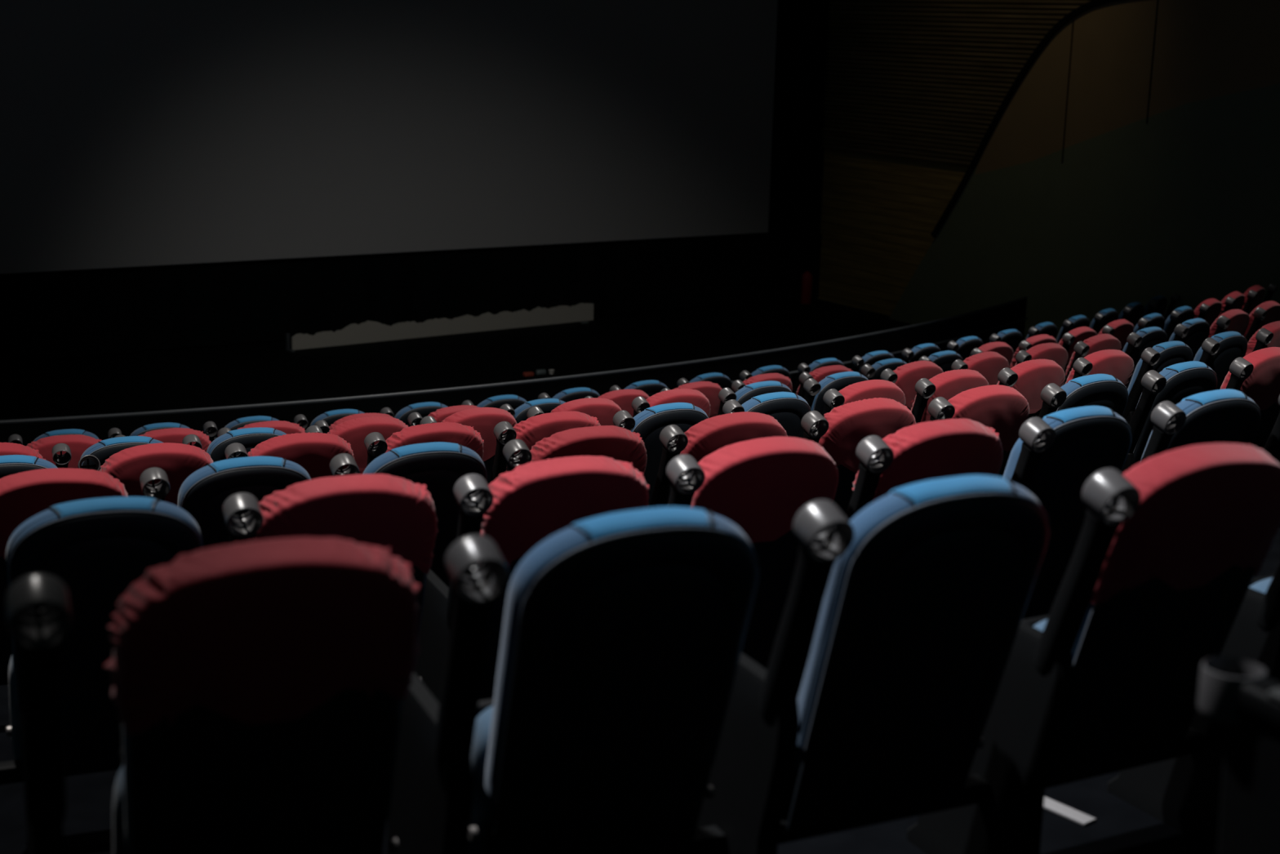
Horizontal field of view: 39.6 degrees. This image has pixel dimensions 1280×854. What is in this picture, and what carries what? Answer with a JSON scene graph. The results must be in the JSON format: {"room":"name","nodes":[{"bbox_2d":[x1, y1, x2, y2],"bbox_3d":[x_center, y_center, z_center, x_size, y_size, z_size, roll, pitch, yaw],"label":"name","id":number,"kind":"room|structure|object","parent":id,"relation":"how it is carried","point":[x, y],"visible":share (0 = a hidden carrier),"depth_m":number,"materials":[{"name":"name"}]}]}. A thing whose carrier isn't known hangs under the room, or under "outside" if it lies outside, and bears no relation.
{"room":"auditorium","nodes":[
{"label":"auditorium","id":0,"kind":"room"},
{"bbox_2d":[0,0,831,363],"bbox_3d":[-4.855,-5.241,19.374,18.080,8.850,0.200,-7,16,-32],"label":"screen frame","id":1,"kind":"structure","parent":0,"point":[797,151],"depth_m":23.97,"materials":[{"name":"black fabric"}]},
{"bbox_2d":[0,0,777,274],"bbox_3d":[-4.656,-5.307,19.279,15.329,7.068,0.060,-7,16,-32],"label":"screen","id":2,"kind":"object","parent":1,"relation":"attached to","point":[134,133],"visible":1,"depth_m":20.68,"materials":[{"name":"fabric"}]},
{"bbox_2d":[0,234,822,361],"bbox_3d":[-4.566,-1.395,20.331,16.800,0.880,0.065,-7,16,-32],"label":"curtain","id":3,"kind":"object","parent":1,"relation":"hanging from","point":[71,316],"visible":0.93,"depth_m":21.13,"materials":[{"name":"black fabric"}]},
{"bbox_2d":[0,298,913,419],"bbox_3d":[-0.582,-0.193,17.696,24.223,0.001,20.421,1,13,0],"label":"stage","id":4,"kind":"structure","parent":0,"point":[257,373],"depth_m":19.73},
{"bbox_2d":[291,302,593,350],"bbox_3d":[-2.279,-1.247,21.455,4.197,0.258,0.030,-8,16,-36],"label":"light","id":5,"kind":"object","parent":4,"relation":"on","point":[368,331],"visible":1,"depth_m":21.38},
{"bbox_2d":[0,296,1027,445],"bbox_3d":[-2.689,-0.066,15.155,17.407,0.842,2.199,-6,15,-29],"label":"wall","id":6,"kind":"structure","parent":0,"point":[982,323],"depth_m":15.26,"materials":[{"name":"paint"}]},
{"bbox_2d":[0,526,1279,853],"bbox_3d":[1.101,-0.437,12.931,39.795,2.664,22.439,-9,16,-37],"label":"floor","id":7,"kind":"structure","parent":0,"point":[1120,827],"depth_m":4.23,"materials":[{"name":"carpet"}]},
{"bbox_2d":[0,442,71,467],"bbox_3d":[-3.211,0.527,8.980,0.658,1.008,0.623,-4,14,-21],"label":"seat","id":8,"kind":"object","parent":7,"relation":"on","point":[61,460],"visible":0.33,"depth_m":8.74,"materials":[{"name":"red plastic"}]},
{"bbox_2d":[5,573,72,853],"bbox_3d":[-1.238,0.666,2.810,0.658,0.999,0.623,-4,14,-21],"label":"seat","id":9,"kind":"object","parent":7,"relation":"on","point":[39,633],"visible":1,"depth_m":2.65,"materials":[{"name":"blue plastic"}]},
{"bbox_2d":[0,454,100,478],"bbox_3d":[-2.595,0.557,7.494,0.674,0.997,0.481,-8,16,-34],"label":"seat","id":10,"kind":"object","parent":7,"relation":"on","point":[10,464],"visible":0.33,"depth_m":7.20,"materials":[{"name":"blue fabric"}]},
{"bbox_2d":[26,434,125,468],"bbox_3d":[-3.413,0.497,10.648,0.658,1.005,0.623,-4,14,-22],"label":"seat","id":11,"kind":"object","parent":7,"relation":"on","point":[78,444],"visible":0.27,"depth_m":10.35,"materials":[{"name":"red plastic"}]},
{"bbox_2d":[0,466,169,684],"bbox_3d":[-1.946,0.583,6.004,0.658,1.005,0.623,-4,14,-22],"label":"seat","id":12,"kind":"object","parent":7,"relation":"on","point":[25,495],"visible":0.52,"depth_m":5.71,"materials":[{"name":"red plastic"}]},
{"bbox_2d":[0,492,263,784],"bbox_3d":[-1.324,0.611,4.512,0.658,0.999,0.623,-4,14,-22],"label":"seat","id":13,"kind":"object","parent":7,"relation":"on","point":[98,548],"visible":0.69,"depth_m":4.28,"materials":[{"name":"black plastic"}]},
{"bbox_2d":[8,654,22,759],"bbox_3d":[-1.382,0.710,4.595,0.464,0.400,0.110,-4,28,-22],"label":"seat cushion","id":14,"kind":"object","parent":13,"relation":"on","point":[15,712],"depth_m":4.49,"materials":[{"name":"grey fabric"}]},
{"bbox_2d":[80,434,201,470],"bbox_3d":[-2.637,0.491,9.216,0.658,0.999,0.623,-4,14,-23],"label":"seat","id":15,"kind":"object","parent":7,"relation":"on","point":[102,450],"visible":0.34,"depth_m":8.89,"materials":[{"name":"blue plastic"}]},
{"bbox_2d":[98,442,248,506],"bbox_3d":[-2.067,0.518,7.701,0.658,1.006,0.623,-4,14,-23],"label":"seat","id":16,"kind":"object","parent":7,"relation":"on","point":[179,461],"visible":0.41,"depth_m":7.40,"materials":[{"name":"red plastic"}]},
{"bbox_2d":[129,421,217,442],"bbox_3d":[-3.326,0.416,12.444,0.658,0.999,0.623,-4,14,-23],"label":"seat","id":17,"kind":"object","parent":7,"relation":"on","point":[211,433],"visible":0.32,"depth_m":12.16,"materials":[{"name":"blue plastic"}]},
{"bbox_2d":[137,427,231,452],"bbox_3d":[-2.857,0.456,10.886,0.658,1.004,0.623,-4,14,-23],"label":"seat","id":18,"kind":"object","parent":7,"relation":"on","point":[175,435],"visible":0.22,"depth_m":10.59,"materials":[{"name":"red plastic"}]},
{"bbox_2d":[206,425,323,462],"bbox_3d":[-2.065,0.448,9.468,0.658,0.999,0.623,-5,14,-24],"label":"seat","id":19,"kind":"object","parent":7,"relation":"on","point":[249,437],"visible":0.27,"depth_m":9.14,"materials":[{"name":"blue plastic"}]},
{"bbox_2d":[224,413,308,430],"bbox_3d":[-2.759,0.369,12.708,0.658,0.999,0.623,-5,15,-25],"label":"seat","id":20,"kind":"object","parent":7,"relation":"on","point":[242,422],"visible":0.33,"depth_m":12.41,"materials":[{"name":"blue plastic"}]},
{"bbox_2d":[177,453,359,549],"bbox_3d":[-1.372,0.545,6.243,0.658,0.999,0.623,-4,14,-23],"label":"seat","id":21,"kind":"object","parent":7,"relation":"on","point":[203,494],"visible":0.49,"depth_m":5.94,"materials":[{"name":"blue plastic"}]},
{"bbox_2d":[237,419,329,434],"bbox_3d":[-2.328,0.413,11.129,0.658,1.004,0.623,-5,15,-25],"label":"seat","id":22,"kind":"object","parent":7,"relation":"on","point":[289,428],"visible":0.15,"depth_m":10.87,"materials":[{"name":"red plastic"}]},
{"bbox_2d":[104,534,508,853],"bbox_3d":[-0.626,0.624,3.048,0.658,1.004,0.623,-4,14,-22],"label":"seat","id":23,"kind":"object","parent":7,"relation":"on","point":[268,696],"visible":1,"depth_m":2.85,"materials":[{"name":"red fabric"}]},
{"bbox_2d":[112,765,128,853],"bbox_3d":[-0.686,0.724,3.131,0.464,0.400,0.110,-4,28,-22],"label":"seat cushion","id":24,"kind":"object","parent":23,"relation":"on","point":[118,802],"depth_m":2.99,"materials":[{"name":"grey fabric"}]},
{"bbox_2d":[247,431,387,479],"bbox_3d":[-1.521,0.475,7.942,0.658,1.007,0.623,-5,14,-24],"label":"seat","id":25,"kind":"object","parent":7,"relation":"on","point":[313,451],"visible":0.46,"depth_m":7.66,"materials":[{"name":"red fabric"}]},
{"bbox_2d":[310,407,394,429],"bbox_3d":[-2.197,0.319,12.987,0.658,0.999,0.623,-5,15,-27],"label":"seat","id":26,"kind":"object","parent":7,"relation":"on","point":[330,417],"visible":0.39,"depth_m":12.66,"materials":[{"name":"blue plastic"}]},
{"bbox_2d":[254,473,493,703],"bbox_3d":[-0.790,0.571,4.734,0.658,1.005,0.623,-4,14,-23],"label":"seat","id":27,"kind":"object","parent":7,"relation":"on","point":[384,511],"visible":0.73,"depth_m":4.49,"materials":[{"name":"red fabric"}]},
{"bbox_2d":[327,415,437,474],"bbox_3d":[-1.504,0.396,9.734,0.658,1.007,0.623,-5,15,-26],"label":"seat","id":28,"kind":"object","parent":7,"relation":"on","point":[354,431],"visible":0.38,"depth_m":9.43,"materials":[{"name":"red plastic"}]},
{"bbox_2d":[394,400,474,426],"bbox_3d":[-1.643,0.264,13.282,0.658,0.999,0.623,-6,15,-28],"label":"seat","id":29,"kind":"object","parent":7,"relation":"on","point":[424,409],"visible":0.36,"depth_m":12.96,"materials":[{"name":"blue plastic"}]},
{"bbox_2d":[362,439,532,587],"bbox_3d":[-0.805,0.500,6.498,0.658,0.999,0.623,-5,14,-25],"label":"seat","id":30,"kind":"object","parent":7,"relation":"on","point":[437,465],"visible":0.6,"depth_m":6.25,"materials":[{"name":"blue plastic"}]},
{"bbox_2d":[385,421,516,483],"bbox_3d":[-0.981,0.431,8.199,0.658,1.004,0.623,-5,15,-26],"label":"seat","id":31,"kind":"object","parent":7,"relation":"on","point":[466,436],"visible":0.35,"depth_m":7.94,"materials":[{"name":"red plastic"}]},
{"bbox_2d":[428,404,515,422],"bbox_3d":[-1.238,0.312,11.683,0.658,1.004,0.623,-6,15,-29],"label":"seat","id":32,"kind":"object","parent":7,"relation":"on","point":[442,414],"visible":0.16,"depth_m":11.36,"materials":[{"name":"red fabric"}]},
{"bbox_2d":[441,406,544,484],"bbox_3d":[-0.950,0.345,10.017,0.658,1.006,0.623,-6,15,-28],"label":"seat","id":33,"kind":"object","parent":7,"relation":"on","point":[483,420],"visible":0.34,"depth_m":9.75,"materials":[{"name":"red fabric"}]},
{"bbox_2d":[476,392,551,410],"bbox_3d":[-1.099,0.206,13.591,0.658,0.999,0.623,-6,15,-30],"label":"seat","id":34,"kind":"object","parent":7,"relation":"on","point":[514,401],"visible":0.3,"depth_m":13.29,"materials":[{"name":"blue fabric"}]},
{"bbox_2d":[514,395,592,423],"bbox_3d":[-0.712,0.259,11.978,0.658,0.999,0.623,-6,15,-30],"label":"seat","id":35,"kind":"object","parent":7,"relation":"on","point":[546,405],"visible":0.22,"depth_m":11.65,"materials":[{"name":"blue fabric"}]},
{"bbox_2d":[506,409,635,468],"bbox_3d":[-0.451,0.381,8.469,0.658,1.005,0.623,-6,15,-28],"label":"seat","id":36,"kind":"object","parent":7,"relation":"on","point":[532,430],"visible":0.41,"depth_m":8.15,"materials":[{"name":"red fabric"}]},
{"bbox_2d":[552,385,621,402],"bbox_3d":[-0.566,0.145,13.913,0.658,0.999,0.623,-7,16,-32],"label":"seat","id":37,"kind":"object","parent":7,"relation":"on","point":[571,394],"visible":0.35,"depth_m":13.61,"materials":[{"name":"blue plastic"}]},
{"bbox_2d":[476,453,705,700],"bbox_3d":[-0.247,0.528,4.979,0.658,1.004,0.623,-5,14,-24],"label":"seat","id":38,"kind":"object","parent":7,"relation":"on","point":[533,502],"visible":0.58,"depth_m":4.69,"materials":[{"name":"red fabric"}]},
{"bbox_2d":[550,395,649,425],"bbox_3d":[-0.374,0.287,10.332,0.658,1.005,0.623,-6,15,-30],"label":"seat","id":39,"kind":"object","parent":7,"relation":"on","point":[604,409],"visible":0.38,"depth_m":10.07,"materials":[{"name":"red fabric"}]},
{"bbox_2d":[529,424,688,507],"bbox_3d":[-0.249,0.449,6.768,0.658,1.005,0.623,-5,15,-27],"label":"seat","id":40,"kind":"object","parent":7,"relation":"on","point":[615,442],"visible":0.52,"depth_m":6.51,"materials":[{"name":"red fabric"}]},
{"bbox_2d":[597,387,670,420],"bbox_3d":[-0.195,0.197,12.285,0.658,1.007,0.623,-7,15,-32],"label":"seat","id":41,"kind":"object","parent":7,"relation":"on","point":[624,398],"visible":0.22,"depth_m":11.98,"materials":[{"name":"red fabric"}]},
{"bbox_2d":[623,377,689,396],"bbox_3d":[-0.035,0.080,14.253,0.658,0.999,0.623,-7,16,-32],"label":"seat","id":42,"kind":"object","parent":7,"relation":"on","point":[651,387],"visible":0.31,"depth_m":13.97,"materials":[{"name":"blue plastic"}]},
{"bbox_2d":[466,499,854,853],"bbox_3d":[-0.051,0.584,3.295,0.658,0.999,0.623,-5,14,-24],"label":"seat","id":43,"kind":"object","parent":7,"relation":"on","point":[628,713],"visible":0.99,"depth_m":3.14,"materials":[{"name":"blue fabric"}]},
{"bbox_2d":[466,705,497,853],"bbox_3d":[-0.112,0.682,3.375,0.464,0.400,0.110,-5,28,-24],"label":"seat cushion","id":44,"kind":"object","parent":43,"relation":"on","point":[483,808],"depth_m":3.24,"materials":[{"name":"blue fabric"}]},
{"bbox_2d":[631,399,744,507],"bbox_3d":[0.073,0.331,8.754,0.658,0.999,0.623,-6,15,-30],"label":"seat","id":45,"kind":"object","parent":7,"relation":"on","point":[649,423],"visible":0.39,"depth_m":8.47,"materials":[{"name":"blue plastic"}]},
{"bbox_2d":[645,387,736,417],"bbox_3d":[0.136,0.230,10.628,0.658,1.007,0.623,-6,15,-31],"label":"seat","id":46,"kind":"object","parent":7,"relation":"on","point":[696,397],"visible":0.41,"depth_m":10.37,"materials":[{"name":"red fabric"}]},
{"bbox_2d":[673,379,746,417],"bbox_3d":[0.312,0.137,12.606,0.658,1.004,0.623,-7,16,-33],"label":"seat","id":47,"kind":"object","parent":7,"relation":"on","point":[711,390],"visible":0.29,"depth_m":12.38,"materials":[{"name":"red fabric"}]},
{"bbox_2d":[689,370,752,389],"bbox_3d":[0.479,0.011,14.603,0.658,0.999,0.623,-8,16,-35],"label":"seat","id":48,"kind":"object","parent":7,"relation":"on","point":[723,381],"visible":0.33,"depth_m":14.35,"materials":[{"name":"blue fabric"}]},
{"bbox_2d":[680,410,828,474],"bbox_3d":[0.301,0.395,7.055,0.658,1.006,0.623,-6,15,-28],"label":"seat","id":49,"kind":"object","parent":7,"relation":"on","point":[709,435],"visible":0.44,"depth_m":6.74,"materials":[{"name":"red fabric"}]},
{"bbox_2d":[734,377,821,408],"bbox_3d":[0.666,0.171,10.958,0.658,0.999,0.623,-7,15,-32],"label":"seat","id":50,"kind":"object","parent":7,"relation":"on","point":[811,387],"visible":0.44,"depth_m":10.68,"materials":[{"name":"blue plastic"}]},
{"bbox_2d":[742,372,813,398],"bbox_3d":[0.816,0.071,12.943,0.658,1.005,0.623,-7,16,-34],"label":"seat","id":51,"kind":"object","parent":7,"relation":"on","point":[803,376],"visible":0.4,"depth_m":12.71,"materials":[{"name":"red fabric"}]},
{"bbox_2d":[751,362,810,394],"bbox_3d":[0.986,-0.061,14.968,0.658,0.999,0.623,-8,16,-36],"label":"seat","id":52,"kind":"object","parent":7,"relation":"on","point":[802,367],"visible":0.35,"depth_m":14.74,"materials":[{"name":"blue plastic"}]},
{"bbox_2d":[690,435,893,670],"bbox_3d":[0.294,0.479,5.242,0.658,1.006,0.623,-5,15,-26],"label":"seat","id":53,"kind":"object","parent":7,"relation":"on","point":[760,486],"visible":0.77,"depth_m":5.01,"materials":[{"name":"red fabric"}]},
{"bbox_2d":[741,388,844,438],"bbox_3d":[0.590,0.275,9.054,0.658,0.999,0.623,-6,15,-31],"label":"seat","id":54,"kind":"object","parent":7,"relation":"on","point":[788,408],"visible":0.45,"depth_m":8.80,"materials":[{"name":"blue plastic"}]},
{"bbox_2d":[796,364,875,395],"bbox_3d":[1.305,0.003,13.290,0.658,1.005,0.623,-8,16,-35],"label":"seat","id":55,"kind":"object","parent":7,"relation":"on","point":[868,371],"visible":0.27,"depth_m":13.00,"materials":[{"name":"red fabric"}]},
{"bbox_2d":[810,368,897,415],"bbox_3d":[1.181,0.105,11.299,0.658,0.999,0.623,-8,16,-34],"label":"seat","id":56,"kind":"object","parent":7,"relation":"on","point":[837,381],"visible":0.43,"depth_m":10.98,"materials":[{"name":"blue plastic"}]},
{"bbox_2d":[817,396,955,515],"bbox_3d":[0.841,0.338,7.358,0.658,1.008,0.623,-6,15,-29],"label":"seat","id":57,"kind":"object","parent":7,"relation":"on","point":[849,424],"visible":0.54,"depth_m":7.07,"materials":[{"name":"red fabric"}]},
{"bbox_2d":[858,347,914,374],"bbox_3d":[1.971,-0.215,15.739,0.658,0.999,0.623,-9,17,-39],"label":"seat","id":58,"kind":"object","parent":7,"relation":"on","point":[870,358],"visible":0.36,"depth_m":15.46,"materials":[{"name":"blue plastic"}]},
{"bbox_2d":[838,377,935,423],"bbox_3d":[1.098,0.211,9.366,0.658,1.006,0.623,-7,16,-32],"label":"seat","id":59,"kind":"object","parent":7,"relation":"on","point":[925,388],"visible":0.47,"depth_m":9.12,"materials":[{"name":"red fabric"}]},
{"bbox_2d":[893,359,968,410],"bbox_3d":[1.690,0.030,11.655,0.658,1.008,0.623,-8,16,-36],"label":"seat","id":60,"kind":"object","parent":7,"relation":"on","point":[908,374],"visible":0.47,"depth_m":11.35,"materials":[{"name":"red fabric"}]},
{"bbox_2d":[908,340,959,363],"bbox_3d":[2.442,-0.297,16.141,0.658,0.999,0.623,-10,18,-41],"label":"seat","id":61,"kind":"object","parent":7,"relation":"on","point":[924,349],"visible":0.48,"depth_m":15.85,"materials":[{"name":"blue fabric"}]},
{"bbox_2d":[852,417,1055,502],"bbox_3d":[0.817,0.430,5.517,0.658,1.005,0.623,-6,15,-28],"label":"seat","id":62,"kind":"object","parent":7,"relation":"on","point":[949,447],"visible":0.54,"depth_m":5.23,"materials":[{"name":"red fabric"}]},
{"bbox_2d":[928,347,983,372],"bbox_3d":[2.256,-0.141,14.024,0.658,0.999,0.623,-9,17,-38],"label":"seat","id":63,"kind":"object","parent":7,"relation":"on","point":[944,360],"visible":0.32,"depth_m":13.74,"materials":[{"name":"blue fabric"}]},
{"bbox_2d":[777,467,1141,853],"bbox_3d":[0.520,0.537,3.560,0.658,0.999,0.623,-5,15,-25],"label":"seat","id":64,"kind":"object","parent":7,"relation":"on","point":[926,691],"visible":0.91,"depth_m":3.43,"materials":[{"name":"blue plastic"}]},
{"bbox_2d":[911,367,1017,422],"bbox_3d":[1.595,0.148,9.692,0.658,1.007,0.623,-8,16,-34],"label":"seat","id":65,"kind":"object","parent":7,"relation":"on","point":[948,384],"visible":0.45,"depth_m":9.38,"materials":[{"name":"red fabric"}]},
{"bbox_2d":[955,333,1000,360],"bbox_3d":[2.908,-0.382,16.559,0.658,0.999,0.623,-11,18,-42],"label":"seat","id":66,"kind":"object","parent":7,"relation":"on","point":[966,344],"visible":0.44,"depth_m":16.27,"materials":[{"name":"blue fabric"}]},
{"bbox_2d":[963,350,1031,385],"bbox_3d":[2.187,-0.043,12.025,0.658,1.008,0.623,-9,17,-38],"label":"seat","id":67,"kind":"object","parent":7,"relation":"on","point":[989,364],"visible":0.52,"depth_m":11.76,"materials":[{"name":"red fabric"}]},
{"bbox_2d":[969,340,1031,368],"bbox_3d":[2.717,-0.223,14.408,0.658,1.007,0.623,-10,17,-39],"label":"seat","id":68,"kind":"object","parent":7,"relation":"on","point":[1002,348],"visible":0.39,"depth_m":14.18,"materials":[{"name":"red fabric"}]},
{"bbox_2d":[947,382,1066,477],"bbox_3d":[1.370,0.278,7.676,0.658,1.006,0.623,-7,15,-32],"label":"seat","id":69,"kind":"object","parent":7,"relation":"on","point":[1004,409],"visible":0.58,"depth_m":7.42,"materials":[{"name":"red fabric"}]},
{"bbox_2d":[989,326,1039,354],"bbox_3d":[3.361,-0.471,16.990,0.658,0.999,0.623,-11,18,-43],"label":"seat","id":70,"kind":"object","parent":7,"relation":"on","point":[1013,338],"visible":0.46,"depth_m":16.76,"materials":[{"name":"blue fabric"}]},
{"bbox_2d":[1009,332,1075,368],"bbox_3d":[3.164,-0.302,14.804,0.658,1.004,0.623,-11,18,-42],"label":"seat","id":71,"kind":"object","parent":7,"relation":"on","point":[1068,339],"visible":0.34,"depth_m":14.54,"materials":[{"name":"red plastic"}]},
{"bbox_2d":[996,357,1093,418],"bbox_3d":[2.084,0.081,10.033,0.658,1.007,0.623,-8,16,-35],"label":"seat","id":72,"kind":"object","parent":7,"relation":"on","point":[1033,375],"visible":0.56,"depth_m":9.77,"materials":[{"name":"red fabric"}]},
{"bbox_2d":[1014,341,1089,384],"bbox_3d":[2.674,-0.120,12.409,0.658,1.007,0.623,-9,17,-39],"label":"seat","id":73,"kind":"object","parent":7,"relation":"on","point":[1055,352],"visible":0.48,"depth_m":12.18,"materials":[{"name":"red fabric"}]},
{"bbox_2d":[1043,796,1096,826],"bbox_3d":[0.999,0.907,4.209,0.045,0.008,0.165,-9,17,-38],"label":"floor plate","id":74,"kind":"object","parent":7,"relation":"on","point":[1060,809],"visible":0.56,"depth_m":4.19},
{"bbox_2d":[1058,324,1114,376],"bbox_3d":[3.602,-0.387,15.211,0.658,1.006,0.623,-11,18,-43],"label":"seat","id":75,"kind":"object","parent":7,"relation":"on","point":[1081,334],"visible":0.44,"depth_m":14.91,"materials":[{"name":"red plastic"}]},
{"bbox_2d":[1002,400,1186,619],"bbox_3d":[1.292,0.383,5.783,0.658,0.999,0.623,-6,15,-30],"label":"seat","id":76,"kind":"object","parent":7,"relation":"on","point":[1089,440],"visible":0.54,"depth_m":5.57,"materials":[{"name":"blue fabric"}]},
{"bbox_2d":[1065,332,1142,375],"bbox_3d":[3.151,-0.201,12.808,0.658,1.008,0.623,-10,17,-40],"label":"seat","id":77,"kind":"object","parent":7,"relation":"on","point":[1102,341],"visible":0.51,"depth_m":12.54,"materials":[{"name":"red fabric"}]},
{"bbox_2d":[1056,369,1166,474],"bbox_3d":[1.891,0.217,8.010,0.658,0.999,0.623,-7,16,-33],"label":"seat","id":78,"kind":"object","parent":7,"relation":"on","point":[1106,390],"visible":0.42,"depth_m":7.79,"materials":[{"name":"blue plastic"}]},
{"bbox_2d":[1065,346,1159,424],"bbox_3d":[2.565,0.011,10.388,0.658,1.005,0.623,-8,16,-36],"label":"seat","id":79,"kind":"object","parent":7,"relation":"on","point":[1117,363],"visible":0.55,"depth_m":10.20,"materials":[{"name":"red fabric"}]},
{"bbox_2d":[1097,317,1150,351],"bbox_3d":[4.028,-0.473,15.631,0.623,1.005,0.658,14,18,42],"label":"seat","id":80,"kind":"object","parent":7,"relation":"on","point":[1123,328],"visible":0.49,"depth_m":15.40,"materials":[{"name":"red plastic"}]},
{"bbox_2d":[1118,299,1158,328],"bbox_3d":[5.041,-0.855,18.820,0.623,0.999,0.658,12,17,38],"label":"seat","id":81,"kind":"object","parent":7,"relation":"on","point":[1138,308],"visible":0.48,"depth_m":18.61,"materials":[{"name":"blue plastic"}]},
{"bbox_2d":[1022,443,1279,851],"bbox_3d":[1.068,0.484,3.835,0.658,1.005,0.623,-6,15,-28],"label":"seat","id":82,"kind":"object","parent":7,"relation":"on","point":[1172,593],"visible":0.76,"depth_m":3.70,"materials":[{"name":"red fabric"}]},
{"bbox_2d":[1122,324,1188,388],"bbox_3d":[3.614,-0.280,13.219,0.658,0.999,0.623,-10,18,-42],"label":"seat","id":83,"kind":"object","parent":7,"relation":"on","point":[1151,336],"visible":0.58,"depth_m":12.94,"materials":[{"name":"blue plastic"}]},
{"bbox_2d":[1133,310,1182,342],"bbox_3d":[4.442,-0.560,16.061,0.623,0.999,0.658,13,17,40],"label":"seat","id":84,"kind":"object","parent":7,"relation":"on","point":[1156,319],"visible":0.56,"depth_m":15.90,"materials":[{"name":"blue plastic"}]},
{"bbox_2d":[1127,337,1220,411],"bbox_3d":[3.033,-0.059,10.755,0.658,0.999,0.623,-9,17,-38],"label":"seat","id":85,"kind":"object","parent":7,"relation":"on","point":[1171,353],"visible":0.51,"depth_m":10.48,"materials":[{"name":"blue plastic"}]},
{"bbox_2d":[1163,303,1210,341],"bbox_3d":[4.846,-0.652,16.503,0.623,0.999,0.658,12,17,39],"label":"seat","id":86,"kind":"object","parent":7,"relation":"on","point":[1188,313],"visible":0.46,"depth_m":16.24,"materials":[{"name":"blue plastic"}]},
{"bbox_2d":[1133,356,1253,465],"bbox_3d":[2.400,0.149,8.358,0.658,0.999,0.623,-8,16,-35],"label":"seat","id":87,"kind":"object","parent":7,"relation":"on","point":[1184,380],"visible":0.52,"depth_m":8.08,"materials":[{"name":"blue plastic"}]},
{"bbox_2d":[1168,315,1231,360],"bbox_3d":[4.067,-0.367,13.643,0.658,0.999,0.623,-11,18,-43],"label":"seat","id":88,"kind":"object","parent":7,"relation":"on","point":[1198,328],"visible":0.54,"depth_m":13.41,"materials":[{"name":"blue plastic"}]},
{"bbox_2d":[1141,388,1279,462],"bbox_3d":[1.807,0.325,6.090,0.658,0.999,0.623,-7,15,-31],"label":"seat","id":89,"kind":"object","parent":7,"relation":"on","point":[1226,415],"visible":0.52,"depth_m":5.80,"materials":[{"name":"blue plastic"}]},
{"bbox_2d":[1194,296,1235,327],"bbox_3d":[5.237,-0.751,16.955,0.623,1.005,0.658,12,17,38],"label":"seat","id":90,"kind":"object","parent":7,"relation":"on","point":[1215,305],"visible":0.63,"depth_m":16.72,"materials":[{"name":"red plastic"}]},
{"bbox_2d":[1193,328,1273,390],"bbox_3d":[3.490,-0.135,11.133,0.658,0.999,0.623,-10,17,-39],"label":"seat","id":91,"kind":"object","parent":7,"relation":"on","point":[1233,344],"visible":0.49,"depth_m":10.88,"materials":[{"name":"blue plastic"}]},
{"bbox_2d":[1208,306,1266,342],"bbox_3d":[4.505,-0.461,14.078,0.623,1.005,0.658,14,18,43],"label":"seat","id":92,"kind":"object","parent":7,"relation":"on","point":[1239,322],"visible":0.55,"depth_m":13.86,"materials":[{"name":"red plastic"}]},
{"bbox_2d":[1196,656,1279,853],"bbox_3d":[1.181,0.474,2.450,0.642,0.995,0.542,-6,15,-29],"label":"seat","id":93,"kind":"object","parent":7,"relation":"on","point":[1237,693],"visible":1,"depth_m":2.45,"materials":[{"name":"plastic"}]},
{"bbox_2d":[1220,346,1279,464],"bbox_3d":[2.902,0.074,8.722,0.658,1.006,0.623,-8,16,-36],"label":"seat","id":94,"kind":"object","parent":7,"relation":"on","point":[1262,386],"visible":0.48,"depth_m":8.43,"materials":[{"name":"red fabric"}]},
{"bbox_2d":[1240,283,1277,315],"bbox_3d":[5.981,-0.949,17.889,0.623,1.004,0.658,11,16,35],"label":"seat","id":95,"kind":"object","parent":7,"relation":"on","point":[1272,288],"visible":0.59,"depth_m":17.67,"materials":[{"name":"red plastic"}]},
{"bbox_2d":[1243,300,1279,337],"bbox_3d":[4.932,-0.555,14.525,0.623,1.007,0.658,13,18,41],"label":"seat","id":96,"kind":"object","parent":7,"relation":"on","point":[1273,308],"visible":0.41,"depth_m":14.21,"materials":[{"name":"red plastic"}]},
{"bbox_2d":[1244,320,1279,355],"bbox_3d":[3.936,-0.217,11.523,0.658,1.004,0.623,-10,18,-41],"label":"seat","id":97,"kind":"object","parent":7,"relation":"on","point":[1274,327],"visible":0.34,"depth_m":11.18,"materials":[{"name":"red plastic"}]},
{"bbox_2d":[817,0,1093,315],"bbox_3d":[6.624,-4.608,17.945,0.200,8.850,14.720,-7,16,-32],"label":"wall","id":98,"kind":"structure","parent":0,"point":[880,212],"depth_m":23.32,"materials":[{"name":"brown wood"}]},
{"bbox_2d":[822,0,1090,164],"bbox_3d":[4.232,-5.134,21.426,0.050,3.940,6.200,-7,16,-32],"label":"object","id":99,"kind":"structure","parent":98,"relation":"attached to","point":[973,1],"depth_m":22.54,"materials":[{"name":"brown wood"}]},
{"bbox_2d":[930,0,1120,238],"bbox_3d":[7.087,-2.936,17.151,0.185,3.660,12.237,-7,16,-32],"label":"trim","id":100,"kind":"structure","parent":98,"relation":"attached to","point":[1089,5],"depth_m":21.13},
{"bbox_2d":[888,83,1279,340],"bbox_3d":[6.875,-2.148,17.664,0.150,4.200,12.980,-7,16,-32],"label":"wall panel","id":101,"kind":"object","parent":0,"point":[1185,202],"visible":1,"depth_m":19.85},
{"bbox_2d":[974,0,1279,174],"bbox_3d":[7.294,-3.246,16.784,0.150,2.740,11.540,-7,16,-32],"label":"wall panel","id":102,"kind":"object","parent":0,"point":[1204,49],"visible":0.98,"depth_m":19.53,"materials":[{"name":"wood"}]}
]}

